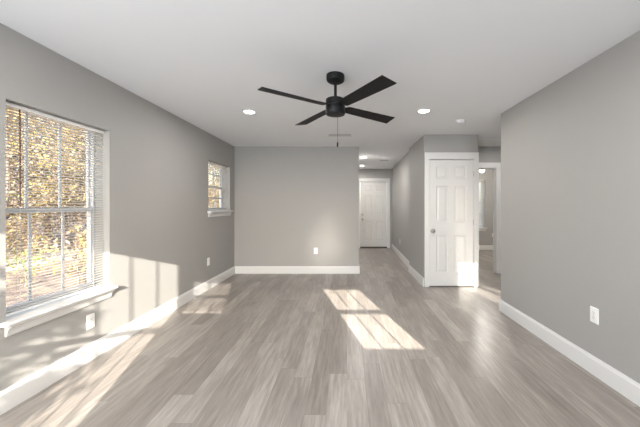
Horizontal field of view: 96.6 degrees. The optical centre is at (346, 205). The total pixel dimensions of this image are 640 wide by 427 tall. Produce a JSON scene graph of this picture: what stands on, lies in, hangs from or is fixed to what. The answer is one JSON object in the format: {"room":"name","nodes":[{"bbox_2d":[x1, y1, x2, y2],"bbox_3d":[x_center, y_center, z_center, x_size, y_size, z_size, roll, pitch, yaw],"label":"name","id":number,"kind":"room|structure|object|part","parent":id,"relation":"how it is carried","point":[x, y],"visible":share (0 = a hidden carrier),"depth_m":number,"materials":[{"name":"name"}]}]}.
{"room":"empty living room","nodes":[
{"label":"empty living room","id":0,"kind":"room"},
{"bbox_2d":[0,23,233,390],"bbox_3d":[-2.263,0.077,2.050,0.200,2.440,7.100,0,0,0],"label":"wall","id":1,"kind":"structure","parent":0,"point":[158,233],"depth_m":2.76,"materials":[{"name":"paint"}]},
{"bbox_2d":[0,112,117,336],"bbox_3d":[-2.233,0.035,2.193,0.249,1.587,0.847,0,0,0],"label":"window","id":2,"kind":"structure","parent":1,"relation":"in","point":[24,320],"depth_m":2.20,"materials":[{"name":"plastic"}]},
{"bbox_3d":[-2.316,0.367,2.193,0.022,0.709,0.757,0,0,0],"label":"sash","id":3,"kind":"part","parent":2,"relation":"part of","materials":[{"name":"plastic"}]},
{"bbox_2d":[6,102,103,316],"bbox_3d":[-2.210,0.021,2.193,0.044,1.396,0.771,0,0,0],"label":"mini blind","id":4,"kind":"object","parent":2,"relation":"attached to","point":[20,109],"visible":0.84,"depth_m":2.13,"materials":[{"name":"white plastic"}]},
{"bbox_3d":[-2.218,0.713,2.193,0.024,0.012,0.771,0,0,0],"label":"rail","id":5,"kind":"part","parent":4,"relation":"part of","materials":[{"name":"white plastic"}]},
{"bbox_3d":[-2.218,0.033,2.471,0.028,1.360,0.001,0,0,0],"label":"ladder cord","id":6,"kind":"part","parent":4,"relation":"part of","materials":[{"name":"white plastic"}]},
{"bbox_3d":[-2.340,-0.348,2.193,0.022,0.790,0.757,0,0,0],"label":"sash","id":7,"kind":"part","parent":2,"relation":"part of","materials":[{"name":"plastic"}]},
{"bbox_2d":[86,313,94,329],"bbox_3d":[-2.159,0.972,2.395,0.009,0.120,0.074,0,0,0],"label":"wall outlet","id":8,"kind":"object","parent":1,"relation":"attached to","point":[90,319],"visible":1,"depth_m":2.39,"materials":[{"name":"white plastic"}]},
{"bbox_2d":[0,266,234,414],"bbox_3d":[-2.155,1.227,2.080,0.016,0.140,6.760,0,0,0],"label":"baseboard","id":9,"kind":"structure","parent":1,"relation":"attached to","point":[10,397],"depth_m":2.37,"materials":[{"name":"white wood"}]},
{"bbox_2d":[207,165,232,216],"bbox_3d":[-2.233,-0.314,4.840,0.249,0.978,0.880,0,0,0],"label":"window","id":10,"kind":"structure","parent":1,"relation":"in","point":[211,213],"depth_m":4.98,"materials":[{"name":"plastic"}]},
{"bbox_3d":[-2.316,-0.139,4.840,0.022,0.407,0.784,0,0,0],"label":"sash","id":11,"kind":"part","parent":10,"relation":"part of","materials":[{"name":"plastic"}]},
{"bbox_2d":[208,161,227,209],"bbox_3d":[-2.218,-0.326,4.840,0.028,0.782,0.804,0,0,0],"label":"mini blind","id":12,"kind":"object","parent":10,"relation":"attached to","point":[209,162],"visible":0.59,"depth_m":4.85,"materials":[{"name":"white plastic"}]},
{"bbox_2d":[234,147,358,265],"bbox_3d":[-0.967,0.077,5.530,2.393,2.440,0.140,0,0,0],"label":"wall","id":13,"kind":"structure","parent":0,"point":[290,202],"depth_m":5.46,"materials":[{"name":"paint"}]},
{"bbox_2d":[235,266,359,273],"bbox_3d":[-0.959,1.227,5.452,2.409,0.140,0.016,0,0,0],"label":"baseboard","id":14,"kind":"structure","parent":13,"relation":"attached to","point":[238,269],"depth_m":5.44,"materials":[{"name":"white wood"}]},
{"bbox_2d":[0,248,639,426],"bbox_3d":[1.393,1.372,3.725,7.513,0.150,10.450,0,0,0],"label":"floor","id":15,"kind":"structure","parent":0,"point":[376,346],"depth_m":2.27,"materials":[{"name":"laminate"}]},
{"bbox_2d":[0,0,639,168],"bbox_3d":[1.393,-1.218,3.725,7.513,0.150,10.450,0,0,0],"label":"ceiling","id":16,"kind":"structure","parent":0,"point":[202,62],"depth_m":2.16,"materials":[{"name":"white paint"}]},
{"bbox_2d":[242,109,256,113],"bbox_3d":[-1.180,-1.133,3.430,0.175,0.019,0.175,0,0,0],"label":"recessed light","id":17,"kind":"object","parent":16,"relation":"in","point":[248,111],"visible":1,"depth_m":3.40,"materials":[{"name":"white"}]},
{"bbox_2d":[258,71,396,146],"bbox_3d":[-0.101,-0.826,2.480,1.036,0.635,1.036,0,0,9],"label":"ceiling fan","id":18,"kind":"object","parent":16,"relation":"hanging from","point":[335,105],"visible":1,"depth_m":2.40,"materials":[{"name":"black metal"}]},
{"bbox_3d":[-0.417,-0.864,2.253,0.569,0.032,0.129,0,0,-36],"label":"blade","id":19,"kind":"part","parent":18,"relation":"part of","materials":[{"name":"black wood"}]},
{"bbox_3d":[-0.328,-0.864,2.796,0.129,0.032,0.569,0,0,-36],"label":"blade","id":20,"kind":"part","parent":18,"relation":"part of","materials":[{"name":"black wood"}]},
{"bbox_3d":[0.126,-0.864,2.164,0.129,0.032,0.569,0,0,-36],"label":"blade","id":21,"kind":"part","parent":18,"relation":"part of","materials":[{"name":"black wood"}]},
{"bbox_3d":[0.215,-0.864,2.707,0.569,0.032,0.129,0,0,-36],"label":"blade","id":22,"kind":"part","parent":18,"relation":"part of","materials":[{"name":"black wood"}]},
{"bbox_2d":[328,134,350,135],"bbox_3d":[-0.115,-1.139,4.570,0.360,0.008,0.130,0,0,0],"label":"ceiling vent","id":23,"kind":"object","parent":16,"relation":"in","point":[328,134],"visible":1,"depth_m":4.51,"materials":[{"name":"grey metal"}]},
{"bbox_2d":[416,108,430,112],"bbox_3d":[0.920,-1.133,3.400,0.175,0.019,0.175,0,0,0],"label":"recessed light","id":24,"kind":"object","parent":16,"relation":"in","point":[422,110],"visible":1,"depth_m":3.37,"materials":[{"name":"white plastic"}]},
{"bbox_2d":[456,119,465,123],"bbox_3d":[1.520,-1.124,3.800,0.124,0.038,0.124,0,0,0],"label":"smoke detector","id":25,"kind":"object","parent":16,"relation":"attached to","point":[460,121],"visible":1,"depth_m":3.77,"materials":[{"name":"white paint"}]},
{"bbox_2d":[478,139,500,145],"bbox_3d":[2.520,-1.139,5.120,0.800,0.008,0.500,0,0,0],"label":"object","id":26,"kind":"structure","parent":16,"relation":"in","point":[481,142],"depth_m":5.08,"materials":[{"name":"white paint"}]},
{"bbox_2d":[359,169,391,247],"bbox_3d":[1.055,0.077,8.830,1.890,2.440,0.160,0,0,0],"label":"wall","id":27,"kind":"structure","parent":0,"point":[363,173],"depth_m":8.75,"materials":[{"name":"paint"}]},
{"bbox_2d":[360,182,386,246],"bbox_3d":[0.817,0.257,8.745,0.810,1.991,0.105,0,0,0],"label":"door","id":28,"kind":"structure","parent":27,"relation":"in","point":[373,195],"depth_m":8.76,"materials":[{"name":"white wood"}]},
{"bbox_2d":[359,178,389,247],"bbox_3d":[0.818,0.225,8.741,1.005,2.145,0.018,0,0,0],"label":"trim","id":29,"kind":"structure","parent":27,"relation":"attached to","point":[387,180],"depth_m":8.73,"materials":[{"name":"white wood"}]},
{"bbox_2d":[392,152,408,260],"bbox_3d":[1.397,0.077,7.185,0.120,2.440,3.136,0,0,2],"label":"wall","id":30,"kind":"structure","parent":0,"point":[400,171],"depth_m":6.92,"materials":[{"name":"paint"}]},
{"bbox_2d":[392,244,408,266],"bbox_3d":[1.329,1.227,7.185,0.016,0.140,3.132,0,0,2],"label":"baseboard","id":31,"kind":"structure","parent":30,"relation":"attached to","point":[406,262],"depth_m":6.98,"materials":[{"name":"white wood"}]},
{"bbox_2d":[409,137,421,275],"bbox_3d":[1.294,0.077,5.145,0.120,2.440,0.950,0,0,0],"label":"wall","id":32,"kind":"structure","parent":0,"point":[415,151],"depth_m":5.12,"materials":[{"name":"paint"}]},
{"bbox_2d":[408,265,423,286],"bbox_3d":[1.226,1.227,5.092,0.016,0.140,1.088,0,0,0],"label":"baseboard","id":33,"kind":"structure","parent":32,"relation":"attached to","point":[412,271],"depth_m":4.98,"materials":[{"name":"white wood"}]},
{"bbox_2d":[422,135,477,286],"bbox_3d":[1.667,0.077,4.610,0.866,2.440,0.120,0,0,0],"label":"wall","id":34,"kind":"structure","parent":0,"point":[430,143],"depth_m":4.55,"materials":[{"name":"paint"}]},
{"bbox_2d":[429,160,473,285],"bbox_3d":[1.680,0.271,4.543,0.714,2.020,0.105,0,0,0],"label":"door","id":35,"kind":"structure","parent":34,"relation":"in","point":[451,221],"depth_m":4.56,"materials":[{"name":"white wood"}]},
{"bbox_2d":[425,152,478,286],"bbox_3d":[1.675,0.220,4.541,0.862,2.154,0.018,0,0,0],"label":"trim","id":36,"kind":"structure","parent":34,"relation":"attached to","point":[428,155],"depth_m":4.53,"materials":[{"name":"white wood"}]},
{"bbox_2d":[479,170,492,244],"bbox_3d":[3.465,0.077,8.500,2.970,2.440,0.200,0,0,0],"label":"wall","id":37,"kind":"structure","parent":0,"point":[485,237],"depth_m":8.40,"materials":[{"name":"paint"}]},
{"bbox_2d":[479,181,487,230],"bbox_3d":[3.700,-0.022,8.470,0.860,1.522,0.249,0,0,0],"label":"window","id":38,"kind":"structure","parent":37,"relation":"in","point":[481,228],"depth_m":8.54,"materials":[{"name":"plastic"}]},
{"bbox_2d":[479,180,484,224],"bbox_3d":[3.700,-0.074,8.455,0.784,1.406,0.028,0,0,0],"label":"mini blind","id":39,"kind":"object","parent":38,"relation":"attached to","point":[481,189],"visible":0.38,"depth_m":8.46,"materials":[{"name":"white plastic"}]},
{"bbox_2d":[479,245,492,249],"bbox_3d":[3.525,1.227,8.392,2.850,0.140,0.016,0,0,0],"label":"baseboard","id":40,"kind":"structure","parent":37,"relation":"attached to","point":[481,247],"depth_m":8.38,"materials":[{"name":"white wood"}]},
{"bbox_2d":[478,147,500,162],"bbox_3d":[3.525,0.077,5.520,2.850,2.440,0.120,0,0,0],"label":"wall","id":41,"kind":"structure","parent":0,"point":[486,154],"depth_m":5.46,"materials":[{"name":"paint"}]},
{"bbox_2d":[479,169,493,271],"bbox_3d":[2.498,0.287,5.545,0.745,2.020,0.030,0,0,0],"label":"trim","id":42,"kind":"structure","parent":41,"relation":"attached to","point":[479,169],"depth_m":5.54,"materials":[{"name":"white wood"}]},
{"bbox_2d":[479,163,500,273],"bbox_3d":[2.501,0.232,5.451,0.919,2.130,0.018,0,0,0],"label":"trim","id":43,"kind":"structure","parent":41,"relation":"attached to","point":[481,165],"depth_m":5.44,"materials":[{"name":"white wood"}]},
{"bbox_2d":[501,31,639,383],"bbox_3d":[1.965,0.077,1.107,0.120,2.440,4.815,0,0,0],"label":"wall","id":44,"kind":"structure","parent":0,"point":[570,150],"depth_m":2.31,"materials":[{"name":"paint"}]},
{"bbox_2d":[499,299,639,406],"bbox_3d":[1.897,1.227,1.115,0.016,0.140,4.831,0,0,0],"label":"baseboard","id":45,"kind":"structure","parent":44,"relation":"attached to","point":[626,386],"depth_m":2.30,"materials":[{"name":"white wood"}]},
{"bbox_2d":[590,306,598,324],"bbox_3d":[1.901,0.840,2.185,0.009,0.120,0.074,0,0,0],"label":"wall outlet","id":46,"kind":"object","parent":44,"relation":"attached to","point":[594,312],"visible":1,"depth_m":2.18,"materials":[{"name":"white plastic"}]},
{"label":"outside","id":47,"kind":"structure","parent":0,"visible":0},
{"bbox_2d":[6,214,480,306],"bbox_3d":[-7.500,1.747,12.500,105.000,0.100,115.000,0,0,0],"label":"ground","id":48,"kind":"structure","parent":47,"point":[11,253],"depth_m":6.84,"materials":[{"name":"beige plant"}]},
{"bbox_2d":[6,244,59,286],"bbox_3d":[-6.776,1.270,5.951,1.197,0.962,1.282,0,0,-23],"label":"leafy shrub","id":49,"kind":"object","parent":48,"relation":"on","point":[25,252],"visible":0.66,"depth_m":6.00,"materials":[{"name":"yellow leaves"},{"name":"bark"}]},
{"bbox_2d":[6,106,85,261],"bbox_3d":[-9.526,-1.113,7.456,4.776,5.728,4.952,0,0,17],"label":"autumn tree","id":50,"kind":"object","parent":48,"relation":"on","point":[46,192],"visible":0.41,"depth_m":8.17,"materials":[{"name":"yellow plant"}]},
{"bbox_2d":[6,107,86,252],"bbox_3d":[-11.027,-1.661,10.445,6.816,6.823,5.266,0,0,22],"label":"autumn tree","id":51,"kind":"object","parent":48,"relation":"on","point":[17,179],"visible":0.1,"depth_m":10.20,"materials":[{"name":"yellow plant"}]},
{"bbox_2d":[6,246,86,271],"bbox_3d":[-11.837,1.690,19.138,3.789,0.015,58.805,0,0,-8],"label":"path","id":52,"kind":"structure","parent":48,"relation":"on","point":[58,254],"depth_m":8.93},
{"bbox_2d":[6,111,86,246],"bbox_3d":[-13.410,-2.582,12.640,7.996,8.664,6.995,0,0,-42],"label":"autumn tree","id":53,"kind":"object","parent":48,"relation":"on","point":[13,111],"visible":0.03,"depth_m":12.13,"materials":[{"name":"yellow plant"}]},
{"bbox_2d":[9,119,86,235],"bbox_3d":[-15.462,-3.050,15.949,7.907,9.599,9.860,0,0,12],"label":"autumn tree","id":54,"kind":"object","parent":48,"relation":"on","point":[43,119],"visible":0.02,"depth_m":15.49,"materials":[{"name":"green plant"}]},
{"bbox_2d":[29,122,86,242],"bbox_3d":[-9.910,-1.270,11.464,4.482,6.043,4.496,0,0,36],"label":"autumn tree","id":55,"kind":"object","parent":48,"relation":"on","point":[75,203],"visible":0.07,"depth_m":10.72,"materials":[{"name":"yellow plant"}]},
{"bbox_2d":[42,222,86,285],"bbox_3d":[-5.715,1.029,5.929,1.092,1.441,1.296,0,0,0],"label":"leafy shrub","id":56,"kind":"object","parent":48,"relation":"on","point":[55,245],"visible":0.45,"depth_m":5.88,"materials":[{"name":"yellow plant"}]},
{"bbox_2d":[65,232,86,264],"bbox_3d":[-7.202,1.144,8.012,1.164,1.212,1.142,0,0,44],"label":"leafy shrub","id":57,"kind":"object","parent":48,"relation":"on","point":[86,232],"visible":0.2,"depth_m":7.72,"materials":[{"name":"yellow plant"}]},
{"bbox_2d":[208,164,218,207],"bbox_3d":[-7.327,-1.415,16.212,5.021,6.331,4.477,0,0,-42],"label":"autumn tree","id":58,"kind":"object","parent":48,"relation":"on","point":[209,184],"visible":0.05,"depth_m":15.38,"materials":[{"name":"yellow plant"}]},
{"bbox_2d":[208,165,218,207],"bbox_3d":[-9.305,-2.316,19.358,6.097,8.132,6.880,0,0,-15],"label":"autumn tree","id":59,"kind":"object","parent":48,"relation":"on","point":[217,179],"visible":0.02,"depth_m":18.52,"materials":[{"name":"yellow plant"}]}
]}

